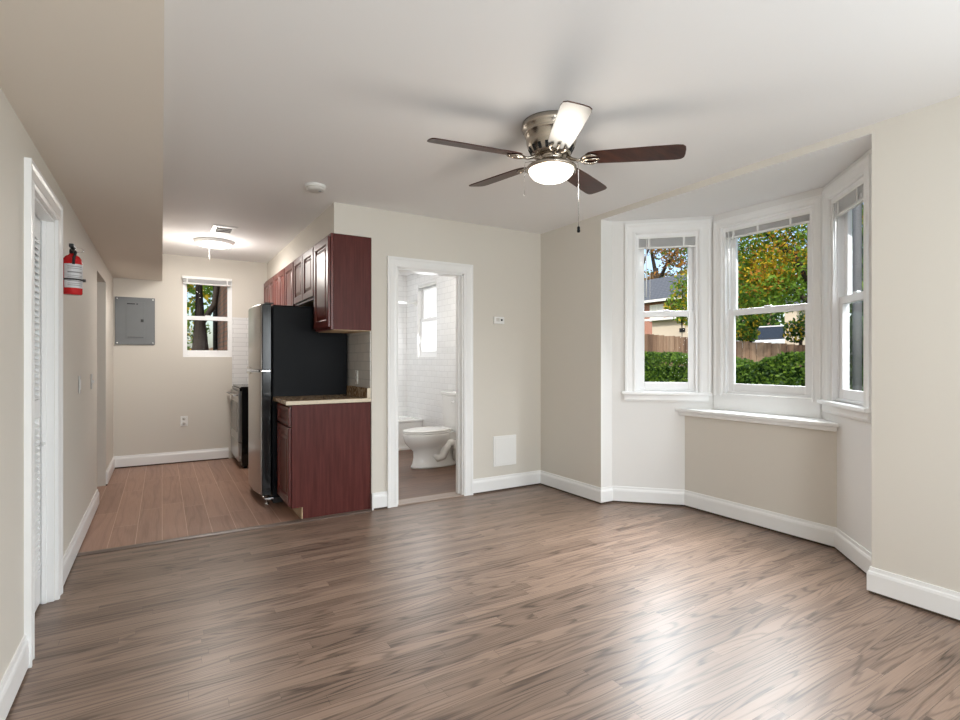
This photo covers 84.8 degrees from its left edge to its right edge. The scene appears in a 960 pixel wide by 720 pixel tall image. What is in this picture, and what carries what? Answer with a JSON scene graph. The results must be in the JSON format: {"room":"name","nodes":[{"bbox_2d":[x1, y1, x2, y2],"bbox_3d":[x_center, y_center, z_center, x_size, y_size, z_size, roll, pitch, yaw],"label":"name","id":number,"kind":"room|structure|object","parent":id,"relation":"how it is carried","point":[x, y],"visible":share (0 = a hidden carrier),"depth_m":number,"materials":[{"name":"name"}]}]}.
{"room":"empty living room","nodes":[
{"label":"empty living room","id":0,"kind":"room"},
{"bbox_2d":[0,87,112,681],"bbox_3d":[-1.876,0.021,2.092,0.120,2.490,8.723,0,0,-31],"label":"wall","id":1,"kind":"structure","parent":0,"point":[87,317],"depth_m":2.65,"materials":[{"name":"beige paint"}]},
{"bbox_2d":[0,635,28,719],"bbox_3d":[0.874,1.141,1.165,3.628,0.122,4.290,0,0,-31],"label":"baseboard","id":2,"kind":"structure","parent":1,"relation":"attached to","point":[11,681],"depth_m":1.86,"materials":[{"name":"white wood"}]},
{"bbox_2d":[35,216,44,610],"bbox_3d":[-2.038,0.259,2.367,0.052,1.885,0.570,0,0,-31],"label":"door","id":3,"kind":"structure","parent":1,"relation":"in","point":[38,443],"depth_m":2.57,"materials":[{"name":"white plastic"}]},
{"bbox_2d":[24,157,62,667],"bbox_3d":[-2.031,0.211,2.371,0.142,2.009,0.780,0,0,-31],"label":"trim","id":4,"kind":"structure","parent":1,"relation":"attached to","point":[35,184],"depth_m":2.61,"materials":[{"name":"white wood"}]},
{"bbox_2d":[63,243,85,295],"bbox_3d":[-2.198,-0.484,2.840,0.108,0.268,0.095,0,0,7],"label":"fire extinguisher","id":5,"kind":"object","parent":1,"relation":"attached to","point":[73,280],"visible":0.98,"depth_m":2.81,"materials":[{"name":"metal"}]},
{"bbox_2d":[78,376,80,393],"bbox_3d":[-2.611,0.164,3.434,0.010,0.116,0.072,0,0,-31],"label":"light switch","id":6,"kind":"object","parent":1,"relation":"attached to","point":[79,377],"visible":1,"depth_m":3.40,"materials":[{"name":"plastic"}]},
{"bbox_2d":[63,489,98,585],"bbox_3d":[-2.684,1.141,3.561,0.016,0.122,1.928,0,0,-31],"label":"baseboard","id":7,"kind":"structure","parent":1,"relation":"attached to","point":[69,557],"depth_m":3.33,"materials":[{"name":"white wood"}]},
{"bbox_2d":[91,374,93,388],"bbox_3d":[-2.959,0.168,4.019,0.020,0.116,0.072,0,0,-31],"label":"light switch","id":8,"kind":"object","parent":1,"relation":"attached to","point":[92,380],"visible":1,"depth_m":4.01,"materials":[{"name":"plastic"}]},
{"bbox_2d":[0,0,163,280],"bbox_3d":[-1.625,-1.068,2.245,0.468,0.312,8.723,0,0,-31],"label":"ceiling","id":9,"kind":"structure","parent":0,"point":[84,79],"depth_m":1.89,"materials":[{"name":"beige paint"}]},
{"bbox_2d":[113,254,406,457],"bbox_3d":[-2.657,0.021,6.787,3.643,2.490,0.121,0,0,-31],"label":"wall","id":10,"kind":"structure","parent":0,"point":[154,386],"depth_m":6.17,"materials":[{"name":"beige paint"}]},
{"bbox_2d":[115,296,154,344],"bbox_3d":[-3.899,-0.434,5.950,0.379,0.535,0.026,0,0,-31],"label":"electrical panel","id":11,"kind":"object","parent":10,"relation":"attached to","point":[134,316],"visible":1,"depth_m":5.94,"materials":[{"name":"grey paint"}]},
{"bbox_2d":[106,447,228,485],"bbox_3d":[-3.345,1.141,5.762,1.163,0.122,0.923,0,0,-31],"label":"baseboard","id":12,"kind":"structure","parent":10,"relation":"attached to","point":[192,455],"depth_m":6.09,"materials":[{"name":"white wood"}]},
{"bbox_2d":[180,416,187,425],"bbox_3d":[-3.491,0.727,6.207,0.076,0.118,0.010,0,0,-31],"label":"wall outlet","id":13,"kind":"object","parent":10,"relation":"attached to","point":[183,419],"visible":1,"depth_m":6.20,"materials":[{"name":"white plastic"}]},
{"bbox_2d":[183,283,231,356],"bbox_3d":[-3.310,-0.502,6.394,0.526,0.944,0.118,0,0,-31],"label":"window","id":14,"kind":"structure","parent":10,"relation":"in","point":[186,353],"depth_m":6.38,"materials":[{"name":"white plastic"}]},
{"bbox_2d":[182,276,231,286],"bbox_3d":[-3.272,-0.938,6.316,0.532,0.092,0.044,0,0,-31],"label":"window blind","id":15,"kind":"object","parent":14,"relation":"attached to","point":[194,280],"visible":1,"depth_m":6.30,"materials":[{"name":"white plastic"}]},
{"bbox_2d":[232,317,258,385],"bbox_3d":[-2.751,-0.091,6.655,0.701,0.855,0.008,0,0,-31],"label":"backsplash","id":16,"kind":"structure","parent":10,"relation":"attached to","point":[239,325],"depth_m":6.51,"materials":[{"name":"white tile"}]},
{"bbox_2d":[267,202,371,279],"bbox_3d":[-1.791,-1.104,5.469,0.303,0.240,3.033,0,0,-31],"label":"wall","id":17,"kind":"structure","parent":0,"point":[338,218],"depth_m":4.25,"materials":[{"name":"beige paint"}]},
{"bbox_2d":[398,450,455,499],"bbox_3d":[-0.951,1.241,6.047,1.490,0.050,2.912,0,0,-31],"label":"floor","id":18,"kind":"structure","parent":0,"point":[412,483],"depth_m":5.33,"materials":[{"name":"tile"}]},
{"bbox_2d":[398,415,422,450],"bbox_3d":[-1.553,1.015,7.051,1.470,0.402,0.556,0,0,-31],"label":"bathtub","id":19,"kind":"object","parent":18,"relation":"on","point":[404,422],"visible":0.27,"depth_m":7.08,"materials":[{"name":"white ceramic"}]},
{"bbox_2d":[403,391,455,468],"bbox_3d":[-0.522,0.798,6.019,0.764,0.835,0.430,0,0,-31],"label":"toilet","id":20,"kind":"object","parent":18,"relation":"on","point":[432,447],"visible":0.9,"depth_m":5.91,"materials":[{"name":"white ceramic"}]},
{"bbox_2d":[407,273,455,426],"bbox_3d":[-0.211,0.021,6.494,0.240,2.490,2.914,0,0,-31],"label":"wall","id":21,"kind":"structure","parent":0,"point":[427,377],"depth_m":6.93,"materials":[{"name":"tile"}]},
{"bbox_2d":[398,301,416,305],"bbox_3d":[-1.534,-0.789,7.019,1.480,0.064,0.064,0,0,-31],"label":"shower rod","id":22,"kind":"object","parent":21,"relation":"attached to","point":[415,302],"visible":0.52,"depth_m":7.34,"materials":[{"name":"white metal"}]},
{"bbox_2d":[417,279,436,356],"bbox_3d":[-0.626,-0.539,7.163,0.218,1.010,0.627,0,0,-31],"label":"window","id":23,"kind":"structure","parent":21,"relation":"in","point":[426,299],"depth_m":7.22,"materials":[{"name":"white plastic"}]},
{"bbox_2d":[418,282,435,291],"bbox_3d":[-0.704,-0.984,7.112,0.032,0.070,0.560,0,0,-31],"label":"window blind","id":24,"kind":"object","parent":23,"relation":"attached to","point":[430,285],"visible":0.91,"depth_m":7.11,"materials":[{"name":"white plastic"}]},
{"bbox_2d":[371,208,540,509],"bbox_3d":[-0.173,0.021,4.745,1.716,2.490,0.120,0,0,-31],"label":"wall","id":25,"kind":"structure","parent":0,"point":[506,263],"depth_m":4.81,"materials":[{"name":"beige paint"}]},
{"bbox_2d":[76,509,371,556],"bbox_3d":[-1.690,1.210,3.744,1.898,0.012,0.056,0,0,-31],"label":"trim","id":26,"kind":"structure","parent":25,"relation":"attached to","point":[365,510],"depth_m":3.64,"materials":[{"name":"brown wood"}]},
{"bbox_2d":[372,493,373,509],"bbox_3d":[-0.867,1.148,4.245,0.012,0.135,0.016,0,0,-31],"label":"trim","id":27,"kind":"structure","parent":25,"relation":"attached to","point":[372,493],"depth_m":4.24,"materials":[{"name":"white wood"}]},
{"bbox_2d":[374,491,387,507],"bbox_3d":[-0.815,1.141,4.277,0.129,0.122,0.016,0,0,-31],"label":"baseboard","id":28,"kind":"structure","parent":25,"relation":"attached to","point":[380,498],"depth_m":4.28,"materials":[{"name":"white wood"}]},
{"bbox_2d":[387,256,472,507],"bbox_3d":[-0.443,0.184,4.568,0.809,2.063,0.143,0,0,-31],"label":"trim","id":29,"kind":"structure","parent":25,"relation":"attached to","point":[463,274],"depth_m":4.62,"materials":[{"name":"white wood"}]},
{"bbox_2d":[398,492,463,505],"bbox_3d":[-0.449,1.210,4.578,0.631,0.012,0.150,0,0,-31],"label":"threshold","id":30,"kind":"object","parent":25,"relation":"attached to","point":[435,497],"depth_m":4.56,"materials":[{"name":"brown wood"}]},
{"bbox_2d":[493,317,503,323],"bbox_3d":[0.175,-0.361,4.867,0.112,0.065,0.028,0,0,-31],"label":"thermostat","id":31,"kind":"object","parent":25,"relation":"attached to","point":[496,320],"visible":1,"depth_m":4.85,"materials":[{"name":"white plastic"}]},
{"bbox_2d":[493,435,515,466],"bbox_3d":[0.232,0.850,4.911,0.256,0.280,0.012,0,0,-31],"label":"access panel","id":32,"kind":"object","parent":25,"relation":"attached to","point":[504,447],"visible":1,"depth_m":4.90,"materials":[{"name":"white plastic"}]},
{"bbox_2d":[6,458,959,719],"bbox_3d":[-0.358,1.241,3.010,5.228,0.050,8.723,0,0,-31],"label":"floor","id":33,"kind":"structure","parent":0,"point":[535,602],"depth_m":2.46,"materials":[{"name":"brown wood"}]},
{"bbox_2d":[227,384,247,467],"bbox_3d":[-2.582,0.679,6.302,0.757,1.075,0.742,0,0,-31],"label":"stove","id":34,"kind":"object","parent":33,"relation":"on","point":[239,393],"visible":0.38,"depth_m":5.86,"materials":[{"name":"metal"}]},
{"bbox_2d":[233,384,247,387],"bbox_3d":[-2.588,0.312,6.299,0.600,0.016,0.742,0,0,-31],"label":"cooktop","id":35,"kind":"object","parent":34,"relation":"in","point":[234,385],"depth_m":6.14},
{"bbox_2d":[247,302,346,504],"bbox_3d":[-1.713,0.370,4.846,0.767,1.692,0.743,0,0,-31],"label":"refrigerator","id":36,"kind":"object","parent":33,"relation":"on","point":[291,358],"visible":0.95,"depth_m":4.48,"materials":[{"name":"black metal"}]},
{"bbox_2d":[277,402,370,518],"bbox_3d":[-1.280,0.779,4.298,0.634,0.870,0.481,0,0,-31],"label":"base cabinet","id":37,"kind":"object","parent":33,"relation":"on","point":[324,450],"visible":0.88,"depth_m":4.09,"materials":[{"name":"brown wood"}]},
{"bbox_2d":[273,385,370,404],"bbox_3d":[-1.301,0.287,4.314,0.657,0.112,0.551,0,0,-31],"label":"countertop","id":38,"kind":"structure","parent":37,"relation":"on","point":[354,394],"depth_m":4.21,"materials":[{"name":"stone"}]},
{"bbox_2d":[163,0,959,275],"bbox_3d":[-0.659,-1.349,2.817,4.813,0.250,8.983,0,0,-31],"label":"ceiling","id":39,"kind":"structure","parent":0,"point":[264,100],"depth_m":2.40,"materials":[{"name":"white paint"}]},
{"bbox_2d":[194,237,233,248],"bbox_3d":[-2.748,-1.139,5.443,0.376,0.170,0.376,0,0,-31],"label":"ceiling light","id":40,"kind":"object","parent":39,"relation":"attached to","point":[209,242],"visible":1,"depth_m":5.34,"materials":[{"name":"white glass"}]},
{"bbox_2d":[197,241,230,248],"bbox_3d":[-2.748,-1.177,5.443,0.320,0.022,0.320,0,0,-31],"label":"diffuser","id":41,"kind":"object","parent":40,"relation":"attached to","point":[209,244],"depth_m":5.38,"materials":[{"name":"white"}]},
{"bbox_2d":[210,225,237,234],"bbox_3d":[-2.413,-1.219,4.957,0.210,0.008,0.310,0,0,-31],"label":"ceiling vent","id":42,"kind":"object","parent":39,"relation":"in","point":[215,228],"visible":1,"depth_m":4.94,"materials":[{"name":"white plastic"}]},
{"bbox_2d":[305,182,325,192],"bbox_3d":[-1.157,-1.201,3.700,0.144,0.045,0.144,0,0,-31],"label":"smoke detector","id":43,"kind":"object","parent":39,"relation":"attached to","point":[313,187],"visible":1,"depth_m":3.66,"materials":[{"name":"white plastic"}]},
{"bbox_2d":[427,101,685,232],"bbox_3d":[0.338,-0.936,2.748,1.257,0.574,1.238,0,0,-31],"label":"ceiling fan","id":44,"kind":"object","parent":39,"relation":"hanging from","point":[550,136],"visible":1,"depth_m":2.62,"materials":[{"name":"brown wood"}]},
{"bbox_2d":[612,216,712,489],"bbox_3d":[1.532,0.041,4.453,0.803,2.450,0.100,0,0,14],"label":"wall","id":45,"kind":"structure","parent":0,"point":[648,438],"depth_m":4.45,"materials":[{"name":"white paint"}]},
{"bbox_2d":[622,219,711,402],"bbox_3d":[1.558,-0.396,4.423,0.712,1.500,0.144,0,0,14],"label":"window","id":46,"kind":"structure","parent":45,"relation":"in","point":[697,389],"depth_m":4.39,"materials":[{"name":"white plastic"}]},
{"bbox_2d":[639,234,695,296],"bbox_3d":[1.563,-0.760,4.406,0.481,0.572,0.044,0,0,14],"label":"window blind","id":47,"kind":"object","parent":46,"relation":"attached to","point":[676,241],"visible":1,"depth_m":4.41,"materials":[{"name":"white plastic"}]},
{"bbox_2d":[601,133,871,221],"bbox_3d":[1.897,-1.311,3.806,0.854,0.266,2.310,0,0,-31],"label":"ceiling","id":48,"kind":"structure","parent":0,"point":[813,170],"depth_m":3.60,"materials":[{"name":"white paint"}]},
{"bbox_2d":[541,96,959,591],"bbox_3d":[2.120,0.021,2.736,0.130,2.490,5.689,0,0,-31],"label":"wall","id":49,"kind":"structure","parent":0,"point":[916,153],"depth_m":2.65,"materials":[{"name":"beige paint"}]},
{"bbox_2d":[601,220,611,486],"bbox_3d":[1.585,-0.049,3.620,0.128,2.257,1.976,0,0,-31],"label":"trim","id":50,"kind":"structure","parent":49,"relation":"attached to","point":[606,226],"depth_m":4.46,"materials":[{"name":"white paint"}]},
{"bbox_2d":[473,470,959,621],"bbox_3d":[2.167,1.141,2.864,1.147,0.122,5.722,0,0,-39],"label":"baseboard","id":51,"kind":"structure","parent":49,"relation":"attached to","point":[934,598],"depth_m":3.74,"materials":[{"name":"white wood"}]},
{"bbox_2d":[685,416,836,527],"bbox_3d":[2.061,0.849,3.909,0.153,0.815,1.148,0,0,-31],"label":"wall","id":52,"kind":"structure","parent":0,"point":[790,471],"depth_m":3.78,"materials":[{"name":"beige paint"}]},
{"bbox_2d":[675,408,838,431],"bbox_3d":[2.031,0.433,3.906,0.208,0.057,1.242,0,0,-31],"label":"trim","id":53,"kind":"structure","parent":52,"relation":"on","point":[761,418],"depth_m":3.77,"materials":[{"name":"white wood"}]},
{"bbox_2d":[713,187,822,418],"bbox_3d":[2.170,0.041,3.977,0.100,2.450,0.840,0,0,-31],"label":"wall","id":54,"kind":"structure","parent":0,"point":[818,191],"depth_m":3.90,"materials":[{"name":"white paint"}]},
{"bbox_2d":[713,194,821,401],"bbox_3d":[2.164,-0.416,3.963,0.122,1.415,0.823,0,0,-31],"label":"window","id":55,"kind":"structure","parent":54,"relation":"in","point":[724,319],"depth_m":4.00,"materials":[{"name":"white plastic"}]},
{"bbox_2d":[725,211,809,308],"bbox_3d":[2.142,-0.700,3.950,0.044,0.692,0.673,0,0,-31],"label":"window blind","id":56,"kind":"object","parent":55,"relation":"attached to","point":[802,218],"visible":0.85,"depth_m":3.94,"materials":[{"name":"white plastic"}]},
{"bbox_2d":[714,393,820,417],"bbox_3d":[2.123,0.338,3.948,0.013,0.131,0.810,0,0,-31],"label":"trim","id":57,"kind":"structure","parent":54,"relation":"attached to","point":[790,406],"depth_m":3.90,"materials":[{"name":"white wood"}]},
{"bbox_2d":[823,148,871,552],"bbox_3d":[2.297,0.041,3.188,0.100,2.450,0.806,0,0,14],"label":"wall","id":58,"kind":"structure","parent":0,"point":[854,437],"depth_m":3.12,"materials":[{"name":"white paint"}]},
{"bbox_2d":[817,154,871,422],"bbox_3d":[2.286,-0.392,3.240,0.144,1.492,0.692,0,0,14],"label":"window","id":59,"kind":"structure","parent":58,"relation":"in","point":[835,305],"depth_m":3.39,"materials":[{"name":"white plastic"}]},
{"bbox_2d":[832,181,862,291],"bbox_3d":[2.267,-0.740,3.227,0.044,0.612,0.481,0,0,14],"label":"window blind","id":60,"kind":"object","parent":59,"relation":"attached to","point":[852,198],"visible":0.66,"depth_m":3.30,"materials":[{"name":"white plastic"}]},
{"bbox_3d":[-1.640,0.021,5.630,0.121,2.490,2.914,0,0,-31],"label":"wall partition","id":61,"kind":"structure","parent":0,"visible":0},
{"bbox_2d":[264,275,274,305],"bbox_3d":[-2.413,-0.751,6.454,0.346,0.463,0.698,0,0,-31],"label":"upper cabinet","id":62,"kind":"object","parent":61,"relation":"attached to","point":[269,284],"visible":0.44,"depth_m":6.32,"materials":[{"name":"brown wood"}]},
{"bbox_2d":[274,267,285,304],"bbox_3d":[-2.071,-0.606,5.889,0.346,0.753,0.617,0,0,-31],"label":"upper cabinet","id":63,"kind":"object","parent":61,"relation":"attached to","point":[279,278],"visible":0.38,"depth_m":5.76,"materials":[{"name":"brown wood"}]},
{"bbox_2d":[285,260,294,305],"bbox_3d":[-1.797,-0.606,5.436,0.346,0.753,0.437,0,0,-31],"label":"upper cabinet","id":64,"kind":"object","parent":61,"relation":"attached to","point":[289,270],"visible":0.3,"depth_m":5.32,"materials":[{"name":"brown wood"}]},
{"bbox_2d":[294,244,315,306],"bbox_3d":[-1.477,-0.749,4.907,0.346,0.468,0.792,0,0,-31],"label":"upper cabinet","id":65,"kind":"object","parent":61,"relation":"attached to","point":[304,264],"visible":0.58,"depth_m":4.78,"materials":[{"name":"brown wood"}]},
{"bbox_2d":[314,233,370,332],"bbox_3d":[-1.148,-0.606,4.363,0.346,0.753,0.474,0,0,-31],"label":"upper cabinet","id":66,"kind":"object","parent":61,"relation":"attached to","point":[342,263],"visible":1,"depth_m":4.17,"materials":[{"name":"brown wood"}]},
{"bbox_2d":[355,370,357,383],"bbox_3d":[-1.068,0.153,4.543,0.008,0.117,0.070,0,0,-31],"label":"wall outlet","id":67,"kind":"object","parent":61,"relation":"attached to","point":[356,371],"visible":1,"depth_m":4.53,"materials":[{"name":"white plastic"}]},
{"bbox_2d":[347,331,370,397],"bbox_3d":[-1.668,0.052,5.550,0.008,0.569,3.020,0,0,-31],"label":"backsplash","id":68,"kind":"structure","parent":61,"relation":"attached to","point":[358,344],"depth_m":4.48,"materials":[{"name":"grey tile"}]},
{"bbox_3d":[13.183,0.541,31.344,105.000,2.450,120.000,0,0,-31],"label":"ground","id":69,"kind":"structure","parent":0,"visible":0},
{"bbox_2d":[187,284,212,328],"bbox_3d":[-9.462,-2.054,16.439,4.997,7.759,3.090,0,0,-31],"label":"tree","id":70,"kind":"object","parent":69,"relation":"on","point":[207,289],"visible":0.03,"depth_m":16.52,"materials":[{"name":"green plant"}]},
{"bbox_2d":[187,284,219,349],"bbox_3d":[-5.621,-1.184,9.288,1.622,6.007,2.307,0,0,-43],"label":"tree","id":71,"kind":"object","parent":69,"relation":"on","point":[199,336],"visible":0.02,"depth_m":8.82,"materials":[{"name":"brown plant"}]},
{"bbox_2d":[213,286,227,350],"bbox_3d":[-3.016,-1.484,10.154,3.653,6.600,3.500,0,0,-31],"label":"brick building","id":72,"kind":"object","parent":69,"relation":"on","point":[220,328],"visible":0.03,"depth_m":9.59,"materials":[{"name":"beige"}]},
{"bbox_2d":[644,248,686,279],"bbox_3d":[16.812,-6.644,49.506,3.510,12.033,7.714,0,0,-31],"label":"tree","id":73,"kind":"object","parent":69,"relation":"on","point":[655,274],"visible":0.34,"depth_m":48.29,"materials":[{"name":"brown plant"}]},
{"bbox_2d":[644,317,687,336],"bbox_3d":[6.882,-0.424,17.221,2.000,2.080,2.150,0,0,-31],"label":"house","id":74,"kind":"structure","parent":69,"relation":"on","point":[665,326],"depth_m":16.98,"materials":[{"name":"beige"}]},
{"bbox_2d":[663,272,687,328],"bbox_3d":[4.856,-0.660,12.629,0.814,2.938,0.926,0,0,3],"label":"tree","id":75,"kind":"object","parent":69,"relation":"on","point":[681,305],"visible":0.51,"depth_m":12.58,"materials":[{"name":"green plant"}]},
{"bbox_2d":[644,274,785,338],"bbox_3d":[13.777,-3.009,38.014,8.080,6.050,12.000,0,0,-31],"label":"brick house","id":76,"kind":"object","parent":69,"relation":"on","point":[658,289],"visible":0.11,"depth_m":35.44,"materials":[{"name":"grey"}]},
{"bbox_2d":[644,351,804,385],"bbox_3d":[3.329,0.721,9.348,1.100,1.791,5.913,0,0,-31],"label":"hedge","id":77,"kind":"object","parent":69,"relation":"on","point":[782,369],"visible":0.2,"depth_m":7.63,"materials":[{"name":"green plant"}]},
{"bbox_2d":[644,334,804,366],"bbox_3d":[4.691,0.153,11.718,0.164,2.327,10.800,0,0,-31],"label":"wooden fence","id":78,"kind":"object","parent":69,"relation":"on","point":[755,351],"visible":0.07,"depth_m":10.62,"materials":[{"name":"brown wood"}]},
{"bbox_2d":[736,300,766,342],"bbox_3d":[6.798,-0.500,13.188,0.684,2.095,0.825,0,0,-31],"label":"shrub","id":79,"kind":"object","parent":69,"relation":"on","point":[750,321],"visible":0.66,"depth_m":13.09,"materials":[{"name":"green plant"}]},
{"bbox_2d":[741,325,784,358],"bbox_3d":[11.417,-0.539,20.109,4.350,1.490,1.760,0,0,-31],"label":"garden shed","id":80,"kind":"object","parent":69,"relation":"on","point":[768,334],"visible":0.06,"depth_m":19.46,"materials":[{"name":"white paint"}]},
{"bbox_2d":[679,203,862,317],"bbox_3d":[5.490,-1.523,9.263,1.906,5.156,4.214,0,0,-43],"label":"tree","id":81,"kind":"object","parent":69,"relation":"on","point":[780,281],"visible":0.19,"depth_m":9.20,"materials":[{"name":"green plant"}]},
{"bbox_2d":[736,238,806,340],"bbox_3d":[14.073,-2.939,25.111,3.515,5.913,6.834,0,0,-31],"label":"tree","id":82,"kind":"object","parent":69,"relation":"on","point":[771,317],"visible":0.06,"depth_m":24.96,"materials":[{"name":"green plant"}]},
{"bbox_2d":[782,311,804,344],"bbox_3d":[7.819,-0.363,12.323,0.800,1.788,1.317,0,0,-31],"label":"shrub","id":83,"kind":"object","parent":69,"relation":"on","point":[799,323],"visible":0.27,"depth_m":12.51,"materials":[{"name":"green plant"}]},
{"bbox_2d":[785,301,804,344],"bbox_3d":[9.626,-0.634,15.871,1.200,2.300,0.700,0,0,-31],"label":"garden shed","id":84,"kind":"object","parent":69,"relation":"on","point":[789,316],"visible":0.11,"depth_m":15.62,"materials":[{"name":"beige"}]},
{"bbox_2d":[849,223,862,390],"bbox_3d":[4.322,0.023,5.928,0.876,3.234,0.952,0,0,-31],"label":"tree","id":85,"kind":"object","parent":69,"relation":"on","point":[850,304],"visible":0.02,"depth_m":5.82,"materials":[{"name":"green plant"}]},
{"bbox_2d":[852,203,861,390],"bbox_3d":[3.550,-0.637,4.952,0.076,4.693,0.076,0,0,-31],"label":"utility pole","id":86,"kind":"object","parent":69,"relation":"on","point":[857,211],"visible":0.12,"depth_m":4.92,"materials":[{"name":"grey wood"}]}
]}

